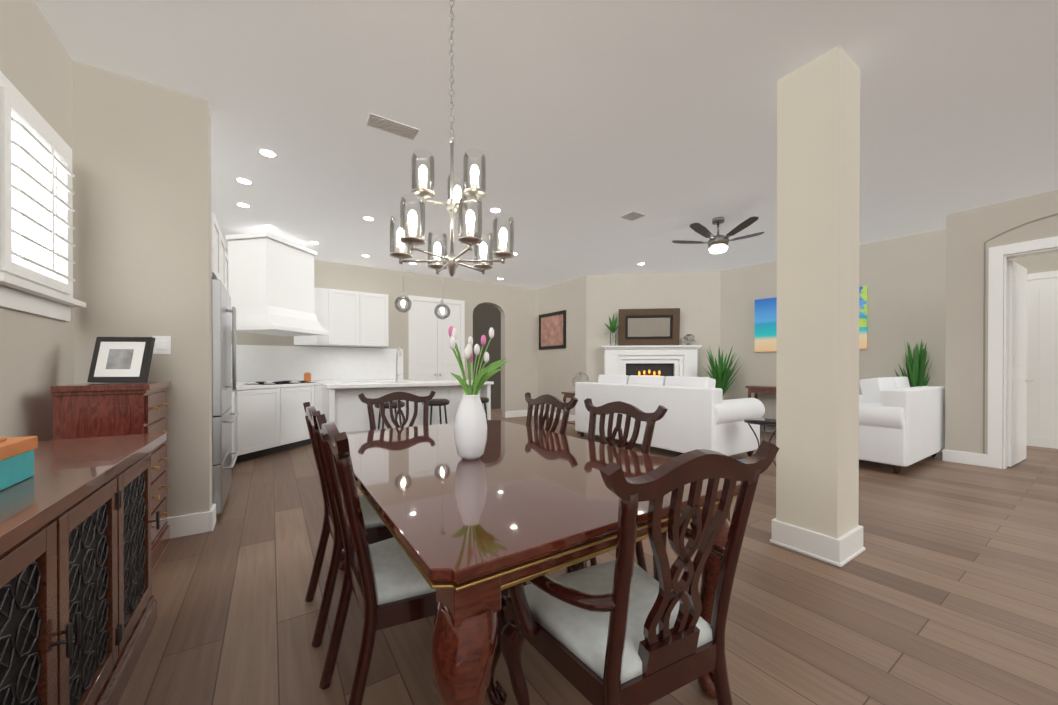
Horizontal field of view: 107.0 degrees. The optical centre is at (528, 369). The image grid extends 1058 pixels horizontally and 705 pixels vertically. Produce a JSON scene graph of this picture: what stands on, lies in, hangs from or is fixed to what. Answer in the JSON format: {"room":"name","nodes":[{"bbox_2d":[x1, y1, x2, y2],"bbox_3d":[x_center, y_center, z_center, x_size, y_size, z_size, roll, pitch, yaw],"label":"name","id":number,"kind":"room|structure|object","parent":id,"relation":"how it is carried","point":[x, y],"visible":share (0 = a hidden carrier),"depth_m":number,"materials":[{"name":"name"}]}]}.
{"room":"dining room","nodes":[
{"label":"dining room","id":0,"kind":"room"},
{"bbox_2d":[0,0,75,440],"bbox_3d":[-2.940,-0.369,2.504,0.150,3.000,13.950,0,0,-33],"label":"wall","id":1,"kind":"structure","parent":0,"point":[38,353],"depth_m":2.00,"materials":[{"name":"paint"}]},
{"bbox_2d":[0,71,85,321],"bbox_3d":[-2.453,-0.782,1.961,0.098,1.010,0.870,0,0,-33],"label":"window","id":2,"kind":"structure","parent":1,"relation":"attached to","point":[35,150],"depth_m":1.93,"materials":[{"name":"white wood"}]},
{"bbox_2d":[211,211,226,285],"bbox_3d":[-2.850,-0.942,3.100,0.636,0.460,0.930,0,0,-33],"label":"upper cabinet","id":3,"kind":"object","parent":1,"relation":"attached to","point":[217,241],"depth_m":3.16,"materials":[{"name":"white wood"}]},
{"bbox_2d":[76,62,211,517],"bbox_3d":[-2.539,-0.370,2.613,0.640,3.000,0.150,0,0,-33],"label":"wall","id":4,"kind":"structure","parent":0,"point":[142,198],"depth_m":2.57,"materials":[{"name":"paint"}]},
{"bbox_2d":[152,336,170,353],"bbox_3d":[-2.432,-0.159,2.589,0.090,0.120,0.008,0,0,-33],"label":"switch plate","id":5,"kind":"object","parent":4,"relation":"attached to","point":[162,344],"visible":0.88,"depth_m":2.59,"materials":[{"name":"plastic"}]},
{"bbox_2d":[225,248,535,417],"bbox_3d":[-2.470,-0.392,7.666,6.320,3.000,0.150,0,0,-33],"label":"wall","id":6,"kind":"structure","parent":0,"point":[516,305],"depth_m":8.27,"materials":[{"name":"paint"}]},
{"bbox_2d":[227,232,338,338],"bbox_3d":[-3.542,-1.148,5.558,1.270,1.270,1.270,0,0,-33],"label":"range hood","id":7,"kind":"object","parent":6,"relation":"attached to","point":[273,290],"depth_m":5.25,"materials":[{"name":"white wood"}]},
{"bbox_2d":[236,346,402,381],"bbox_3d":[-3.737,-0.096,6.721,3.118,0.584,0.010,0,0,-33],"label":"backsplash","id":8,"kind":"structure","parent":6,"relation":"attached to","point":[253,363],"depth_m":6.72,"materials":[{"name":"white tile"}]},
{"bbox_2d":[294,290,388,346],"bbox_3d":[-3.246,-0.878,6.827,1.459,0.940,0.368,0,0,-33],"label":"upper cabinet","id":9,"kind":"object","parent":6,"relation":"attached to","point":[363,316],"depth_m":6.82,"materials":[{"name":"white wood"}]},
{"bbox_2d":[408,295,464,380],"bbox_3d":[-1.849,-0.168,7.942,1.180,2.550,0.066,0,0,-33],"label":"double door","id":10,"kind":"structure","parent":6,"relation":"attached to","point":[429,337],"depth_m":7.90,"materials":[{"name":"white wood"}]},
{"bbox_2d":[473,303,500,408],"bbox_3d":[-1.783,-0.404,10.275,2.300,3.000,0.150,0,0,-33],"label":"wall","id":11,"kind":"structure","parent":0,"point":[486,317],"depth_m":10.66,"materials":[{"name":"paint"}]},
{"bbox_2d":[33,0,1057,289],"bbox_3d":[1.633,-1.933,5.543,11.600,0.100,14.300,0,0,-33],"label":"ceiling","id":12,"kind":"structure","parent":0,"point":[583,126],"depth_m":2.82,"materials":[{"name":"paint"}]},
{"bbox_2d":[235,203,250,207],"bbox_3d":[-3.270,-1.874,4.478,0.148,0.002,0.147,0,0,45],"label":"recessed light","id":13,"kind":"object","parent":12,"relation":"in","point":[243,205],"depth_m":4.48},
{"bbox_2d":[235,178,252,184],"bbox_3d":[-2.840,-1.872,3.899,0.148,0.002,0.147,0,0,45],"label":"recessed light","id":14,"kind":"object","parent":12,"relation":"in","point":[247,182],"depth_m":3.90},
{"bbox_2d":[257,149,277,157],"bbox_3d":[-2.266,-1.870,3.391,0.147,0.002,0.147,0,0,45],"label":"recessed light","id":15,"kind":"object","parent":12,"relation":"in","point":[268,153],"depth_m":3.39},
{"bbox_2d":[263,225,275,228],"bbox_3d":[-3.419,-1.877,5.158,0.147,0.002,0.147,0,0,45],"label":"recessed light","id":16,"kind":"object","parent":12,"relation":"in","point":[267,226],"depth_m":5.15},
{"bbox_2d":[362,217,374,220],"bbox_3d":[-2.003,-1.876,4.882,0.147,0.002,0.147,0,0,45],"label":"recessed light","id":17,"kind":"object","parent":12,"relation":"in","point":[365,218],"depth_m":4.87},
{"bbox_2d":[366,113,418,139],"bbox_3d":[-1.050,-1.865,3.019,0.360,0.011,0.160,0,0,-33],"label":"ceiling vent","id":18,"kind":"object","parent":12,"relation":"in","point":[390,126],"depth_m":3.00,"materials":[{"name":"metal"}]},
{"bbox_2d":[394,244,411,312],"bbox_3d":[-1.871,-1.361,5.810,0.250,1.044,0.250,0,0,-33],"label":"pendant light","id":19,"kind":"object","parent":12,"relation":"hanging from","point":[400,298],"visible":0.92,"depth_m":5.84,"materials":[{"name":"silver metal"}]},
{"bbox_2d":[434,248,449,319],"bbox_3d":[-1.362,-1.332,6.146,0.250,1.104,0.250,0,0,-33],"label":"pendant light","id":20,"kind":"object","parent":12,"relation":"hanging from","point":[442,304],"visible":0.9,"depth_m":6.18,"materials":[{"name":"silver metal"}]},
{"bbox_2d":[389,0,513,276],"bbox_3d":[-0.375,-1.158,1.902,0.558,1.413,0.604,0,0,-33],"label":"chandelier","id":21,"kind":"object","parent":12,"relation":"hanging from","point":[457,206],"visible":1,"depth_m":1.88,"materials":[{"name":"silver metal"}]},
{"bbox_2d":[489,208,501,212],"bbox_3d":[-0.396,-1.875,4.625,0.147,0.002,0.147,0,0,45],"label":"recessed light","id":22,"kind":"object","parent":12,"relation":"in","point":[493,210],"depth_m":4.62,"materials":[{"name":"white"}]},
{"bbox_2d":[620,211,644,220],"bbox_3d":[1.269,-1.873,4.788,0.220,0.011,0.220,0,0,-33],"label":"ceiling vent","id":23,"kind":"object","parent":12,"relation":"in","point":[633,215],"depth_m":4.77,"materials":[{"name":"metal"}]},
{"bbox_2d":[672,216,763,253],"bbox_3d":[2.335,-1.664,4.863,1.039,0.429,1.080,0,0,-33],"label":"ceiling fan","id":24,"kind":"object","parent":12,"relation":"hanging from","point":[717,243],"visible":1,"depth_m":4.80,"materials":[{"name":"brown metal"}]},
{"bbox_2d":[536,275,595,414],"bbox_3d":[0.760,-0.396,8.610,0.188,3.000,1.770,0,0,-33],"label":"wall","id":25,"kind":"structure","parent":0,"point":[555,368],"depth_m":8.35,"materials":[{"name":"paint"}]},
{"bbox_2d":[539,310,565,349],"bbox_3d":[0.515,-0.867,8.848,0.028,0.820,1.000,0,0,-33],"label":"framed art","id":26,"kind":"object","parent":25,"relation":"attached to","point":[552,330],"visible":1,"depth_m":8.80},
{"bbox_2d":[118,409,1057,704],"bbox_3d":[1.633,1.167,5.557,11.600,0.100,14.300,0,0,-33],"label":"floor","id":27,"kind":"structure","parent":0,"point":[942,589],"depth_m":1.85,"materials":[{"name":"brown wood"}]},
{"bbox_2d":[0,432,166,704],"bbox_3d":[-1.261,0.719,0.657,0.575,0.840,2.410,0,0,-33],"label":"sideboard","id":28,"kind":"object","parent":27,"relation":"on","point":[78,610],"visible":1,"depth_m":1.12,"materials":[{"name":"brown wood"}]},
{"bbox_2d":[0,436,37,490],"bbox_3d":[-1.387,0.238,0.806,0.340,0.118,0.470,0,0,-33],"label":"box","id":29,"kind":"object","parent":28,"relation":"on","point":[16,459],"visible":0.98,"depth_m":1.01,"materials":[{"name":"teal cardboard"}]},
{"bbox_2d":[50,381,170,568],"bbox_3d":[-2.363,0.607,2.266,0.367,1.050,0.560,0,0,-33],"label":"chest","id":30,"kind":"object","parent":27,"relation":"on","point":[86,410],"visible":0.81,"depth_m":2.09,"materials":[{"name":"brown wood"}]},
{"bbox_2d":[87,337,154,382],"bbox_3d":[-2.396,-0.056,2.320,0.300,0.269,0.117,0,0,-5],"label":"framed picture","id":31,"kind":"object","parent":30,"relation":"on","point":[121,359],"visible":1,"depth_m":2.29,"materials":[{"name":"wood"}]},
{"bbox_2d":[212,279,238,513],"bbox_3d":[-2.801,0.228,3.125,0.739,1.800,0.910,0,0,-33],"label":"fridge","id":32,"kind":"object","parent":27,"relation":"on","point":[223,419],"visible":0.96,"depth_m":2.98,"materials":[{"name":"silver metal"}]},
{"bbox_2d":[225,250,232,460],"bbox_3d":[-3.276,-0.025,3.734,0.618,2.300,0.570,0,0,-33],"label":"tall cabinet","id":33,"kind":"object","parent":27,"relation":"on","point":[226,256],"depth_m":4.10,"materials":[{"name":"wood"}]},
{"bbox_2d":[233,394,236,462],"bbox_3d":[-3.563,0.686,4.190,0.638,0.875,0.430,0,0,-33],"label":"base cabinet","id":34,"kind":"object","parent":27,"relation":"on","point":[234,395],"depth_m":4.58,"materials":[{"name":"wood"}]},
{"bbox_2d":[237,390,288,462],"bbox_3d":[-3.358,0.686,4.920,0.490,0.869,0.483,0,0,-33],"label":"base cabinet","id":35,"kind":"object","parent":27,"relation":"on","point":[268,407],"depth_m":4.93,"materials":[{"name":"wood"}]},
{"bbox_2d":[233,378,412,393],"bbox_3d":[-3.065,0.221,5.694,3.128,0.039,2.468,0,0,-33],"label":"countertop","id":36,"kind":"structure","parent":35,"relation":"on","point":[241,387],"depth_m":5.42,"materials":[{"name":"white stone"}]},
{"bbox_2d":[285,390,321,448],"bbox_3d":[-3.238,0.683,5.493,0.534,0.869,0.534,0,0,-33],"label":"base cabinet","id":37,"kind":"object","parent":27,"relation":"on","point":[299,436],"depth_m":5.52,"materials":[{"name":"wood"}]},
{"bbox_2d":[303,402,393,647],"bbox_3d":[-0.764,0.651,1.902,0.551,0.975,0.542,0,0,-33],"label":"chair","id":38,"kind":"object","parent":27,"relation":"on","point":[377,529],"visible":0.5,"depth_m":1.71,"materials":[{"name":"brown wood"}]},
{"bbox_2d":[374,401,404,428],"bbox_3d":[-1.784,0.765,5.015,0.370,0.711,0.364,0,0,-33],"label":"bar stool","id":39,"kind":"object","parent":27,"relation":"on","point":[394,405],"visible":0.29,"depth_m":4.95,"materials":[{"name":"leather"}]},
{"bbox_2d":[358,391,435,429],"bbox_3d":[-0.790,0.648,2.582,0.542,0.975,0.551,0,0,-33],"label":"chair","id":40,"kind":"object","parent":27,"relation":"on","point":[394,396],"visible":0.21,"depth_m":2.77,"materials":[{"name":"brown wood"}]},
{"bbox_2d":[322,384,490,432],"bbox_3d":[-1.782,0.678,5.884,2.280,0.875,0.830,0,0,-33],"label":"kitchen island","id":41,"kind":"object","parent":27,"relation":"on","point":[344,407],"depth_m":5.46,"materials":[{"name":"wood"}]},
{"bbox_2d":[320,380,491,387],"bbox_3d":[-1.780,0.218,5.878,2.340,0.044,0.900,0,0,-33],"label":"island countertop","id":42,"kind":"structure","parent":41,"relation":"on","point":[401,384],"depth_m":5.47,"materials":[{"name":"white stone"}]},
{"bbox_2d":[395,347,402,381],"bbox_3d":[-1.911,-0.065,5.824,0.122,0.521,0.242,0,0,-33],"label":"island faucet","id":43,"kind":"object","parent":42,"relation":"on","point":[399,349],"visible":1,"depth_m":5.87,"materials":[{"name":"silver metal"}]},
{"bbox_2d":[316,414,508,704],"bbox_3d":[-0.418,0.653,1.387,0.551,0.975,0.542,0,0,-33],"label":"chair","id":44,"kind":"object","parent":27,"relation":"on","point":[385,582],"visible":0.62,"depth_m":1.21,"materials":[{"name":"brown wood"}]},
{"bbox_2d":[422,399,449,424],"bbox_3d":[-1.275,0.764,5.351,0.370,0.711,0.364,0,0,-33],"label":"bar stool","id":45,"kind":"object","parent":27,"relation":"on","point":[439,402],"visible":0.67,"depth_m":5.23,"materials":[{"name":"leather"}]},
{"bbox_2d":[480,397,488,419],"bbox_3d":[-0.765,0.762,5.687,0.370,0.711,0.364,0,0,-33],"label":"bar stool","id":46,"kind":"object","parent":27,"relation":"on","point":[484,400],"visible":0.27,"depth_m":5.64,"materials":[{"name":"leather"}]},
{"bbox_2d":[339,420,740,704],"bbox_3d":[-0.199,0.754,1.795,1.140,0.760,1.840,0,0,-33],"label":"dining table","id":47,"kind":"object","parent":27,"relation":"on","point":[514,504],"visible":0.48,"depth_m":1.07,"materials":[{"name":"brown wood"}]},
{"bbox_2d":[448,326,506,459],"bbox_3d":[-0.209,0.095,1.653,0.271,0.558,0.235,0,0,-33],"label":"vase","id":48,"kind":"object","parent":47,"relation":"on","point":[470,431],"visible":1,"depth_m":1.60,"materials":[{"name":"ceramic"}]},
{"bbox_2d":[525,392,577,434],"bbox_3d":[-0.086,0.649,2.372,0.551,0.975,0.542,0,0,-33],"label":"chair","id":49,"kind":"object","parent":27,"relation":"on","point":[553,401],"visible":0.19,"depth_m":2.47,"materials":[{"name":"brown wood"}]},
{"bbox_2d":[562,372,588,433],"bbox_3d":[0.919,0.576,7.000,0.480,1.070,0.480,0,0,-33],"label":"table","id":50,"kind":"object","parent":27,"relation":"on","point":[571,394],"visible":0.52,"depth_m":6.96,"materials":[{"name":"brown wood"}]},
{"bbox_2d":[523,398,667,585],"bbox_3d":[0.255,0.651,1.855,0.551,0.975,0.542,0,0,-33],"label":"chair","id":51,"kind":"object","parent":27,"relation":"on","point":[638,415],"visible":0.27,"depth_m":1.93,"materials":[{"name":"brown wood"}]},
{"bbox_2d":[501,440,778,704],"bbox_3d":[0.261,0.659,1.090,0.593,0.964,0.545,0,0,-27],"label":"chair","id":52,"kind":"object","parent":27,"relation":"on","point":[623,628],"visible":0.98,"depth_m":0.93,"materials":[{"name":"brown wood"}]},
{"bbox_2d":[601,345,701,376],"bbox_3d":[2.338,0.328,7.568,1.840,1.560,0.288,0,0,6],"label":"fireplace","id":53,"kind":"object","parent":27,"relation":"on","point":[660,360],"visible":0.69,"depth_m":7.53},
{"bbox_2d":[605,314,621,345],"bbox_3d":[1.623,-0.755,7.580,0.270,0.604,0.232,0,0,-33],"label":"vase","id":54,"kind":"object","parent":53,"relation":"on","point":[612,327],"visible":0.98,"depth_m":7.60,"materials":[{"name":"clear glass"}]},
{"bbox_2d":[684,334,694,344],"bbox_3d":[3.075,-0.566,7.494,0.223,0.227,0.222,0,0,-33],"label":"sphere","id":55,"kind":"object","parent":53,"relation":"on","point":[691,337],"visible":1,"depth_m":7.43,"materials":[{"name":"silver metal"}]},
{"bbox_2d":[575,375,764,456],"bbox_3d":[1.855,0.605,5.713,1.065,1.024,2.530,0,0,-33],"label":"sofa","id":56,"kind":"object","parent":27,"relation":"on","point":[701,413],"visible":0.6,"depth_m":4.86,"materials":[{"name":"white fabric"}]},
{"bbox_2d":[699,346,741,394],"bbox_3d":[3.482,0.332,7.100,0.717,1.557,0.694,0,0,-33],"label":"dracaena plant","id":57,"kind":"object","parent":27,"relation":"on","point":[721,372],"visible":0.71,"depth_m":6.98,"materials":[{"name":"green plant"}]},
{"bbox_2d":[744,418,775,465],"bbox_3d":[2.562,0.843,4.257,0.386,0.569,0.398,0,0,-33],"label":"accent table","id":58,"kind":"object","parent":27,"relation":"on","point":[759,421],"visible":0.56,"depth_m":4.25,"materials":[{"name":"wood"}]},
{"bbox_2d":[745,385,775,425],"bbox_3d":[4.343,0.703,6.457,0.370,0.820,1.310,0,0,-39],"label":"console table","id":59,"kind":"object","parent":27,"relation":"on","point":[755,389],"visible":0.31,"depth_m":6.69,"materials":[{"name":"brown wood"}]},
{"bbox_2d":[776,46,859,537],"bbox_3d":[1.836,-0.369,2.492,0.330,3.000,0.330,0,0,-33],"label":"column","id":60,"kind":"structure","parent":27,"relation":"on","point":[818,252],"depth_m":2.38,"materials":[{"name":"paint"}]},
{"bbox_2d":[770,518,864,566],"bbox_3d":[1.836,1.056,2.498,0.386,0.150,0.386,0,0,-33],"label":"baseboard","id":61,"kind":"structure","parent":60,"relation":"attached to","point":[844,549],"depth_m":2.37,"materials":[{"name":"white wood"}]},
{"bbox_2d":[859,377,944,473],"bbox_3d":[4.316,0.608,4.956,1.710,1.024,1.065,0,0,-33],"label":"armchair","id":62,"kind":"object","parent":27,"relation":"on","point":[901,422],"visible":0.67,"depth_m":4.30,"materials":[{"name":"white fabric"}]},
{"bbox_2d":[894,340,931,386],"bbox_3d":[5.221,0.354,5.333,0.412,1.528,0.394,0,0,-33],"label":"dracaena","id":63,"kind":"object","parent":27,"relation":"on","point":[916,366],"visible":0.58,"depth_m":5.25,"materials":[{"name":"green plant"}]},
{"bbox_2d":[596,271,723,399],"bbox_3d":[2.481,-0.393,7.797,1.770,3.000,1.779,0,0,-33],"label":"wall","id":64,"kind":"structure","parent":0,"point":[699,296],"depth_m":7.66,"materials":[{"name":"paint"}]},
{"bbox_2d":[618,308,679,345],"bbox_3d":[2.334,-0.816,7.624,1.160,0.720,0.092,0,0,6],"label":"mirror","id":65,"kind":"object","parent":64,"relation":"attached to","point":[658,326],"visible":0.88,"depth_m":7.62,"materials":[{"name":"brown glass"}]},
{"bbox_2d":[724,229,943,419],"bbox_3d":[4.728,-0.387,6.438,0.459,3.000,3.214,0,0,-33],"label":"wall","id":66,"kind":"structure","parent":0,"point":[903,276],"depth_m":5.74,"materials":[{"name":"paint"}]},
{"bbox_2d":[755,297,776,351],"bbox_3d":[4.202,-0.778,6.928,0.041,0.940,0.340,0,0,-39],"label":"canvas art","id":67,"kind":"object","parent":66,"relation":"attached to","point":[766,325],"depth_m":6.91},
{"bbox_2d":[859,286,867,348],"bbox_3d":[5.041,-0.776,5.890,0.041,0.933,0.095,0,0,-39],"label":"canvas art","id":68,"kind":"object","parent":66,"relation":"attached to","point":[863,291],"depth_m":5.88},
{"bbox_2d":[944,190,1057,454],"bbox_3d":[6.321,-0.371,3.030,0.150,3.000,4.270,0,0,-33],"label":"wall","id":69,"kind":"structure","parent":0,"point":[966,232],"depth_m":4.60,"materials":[{"name":"paint"}]},
{"bbox_2d":[166,410,1057,538],"bbox_3d":[2.173,1.054,4.176,10.220,0.140,10.800,0,0,-33],"label":"baseboard","id":70,"kind":"structure","parent":69,"relation":"attached to","point":[191,524],"depth_m":4.53,"materials":[{"name":"white wood"}]},
{"bbox_2d":[1007,260,1032,466],"bbox_3d":[5.826,-0.065,4.652,0.801,2.348,0.163,0,0,-33],"label":"door leaf","id":71,"kind":"structure","parent":69,"relation":"in","point":[1017,361],"depth_m":4.57,"materials":[{"name":"white wood"}]},
{"bbox_2d":[983,213,1057,452],"bbox_3d":[5.574,-0.329,4.018,0.006,2.607,1.194,0,0,-33],"label":"trim","id":72,"kind":"structure","parent":69,"relation":"attached to","point":[984,323],"depth_m":4.51,"materials":[{"name":"beige paint"}]},
{"bbox_2d":[987,236,1057,468],"bbox_3d":[5.641,-0.131,4.062,0.190,2.510,1.120,0,0,-33],"label":"door frame","id":73,"kind":"structure","parent":69,"relation":"attached to","point":[999,257],"depth_m":4.41,"materials":[{"name":"white wood"}]},
{"bbox_2d":[1027,270,1057,438],"bbox_3d":[7.444,-0.132,5.390,0.068,2.500,0.930,0,0,-33],"label":"door frame","id":74,"kind":"structure","parent":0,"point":[1042,354],"depth_m":5.59,"materials":[{"name":"wood"}]}
]}

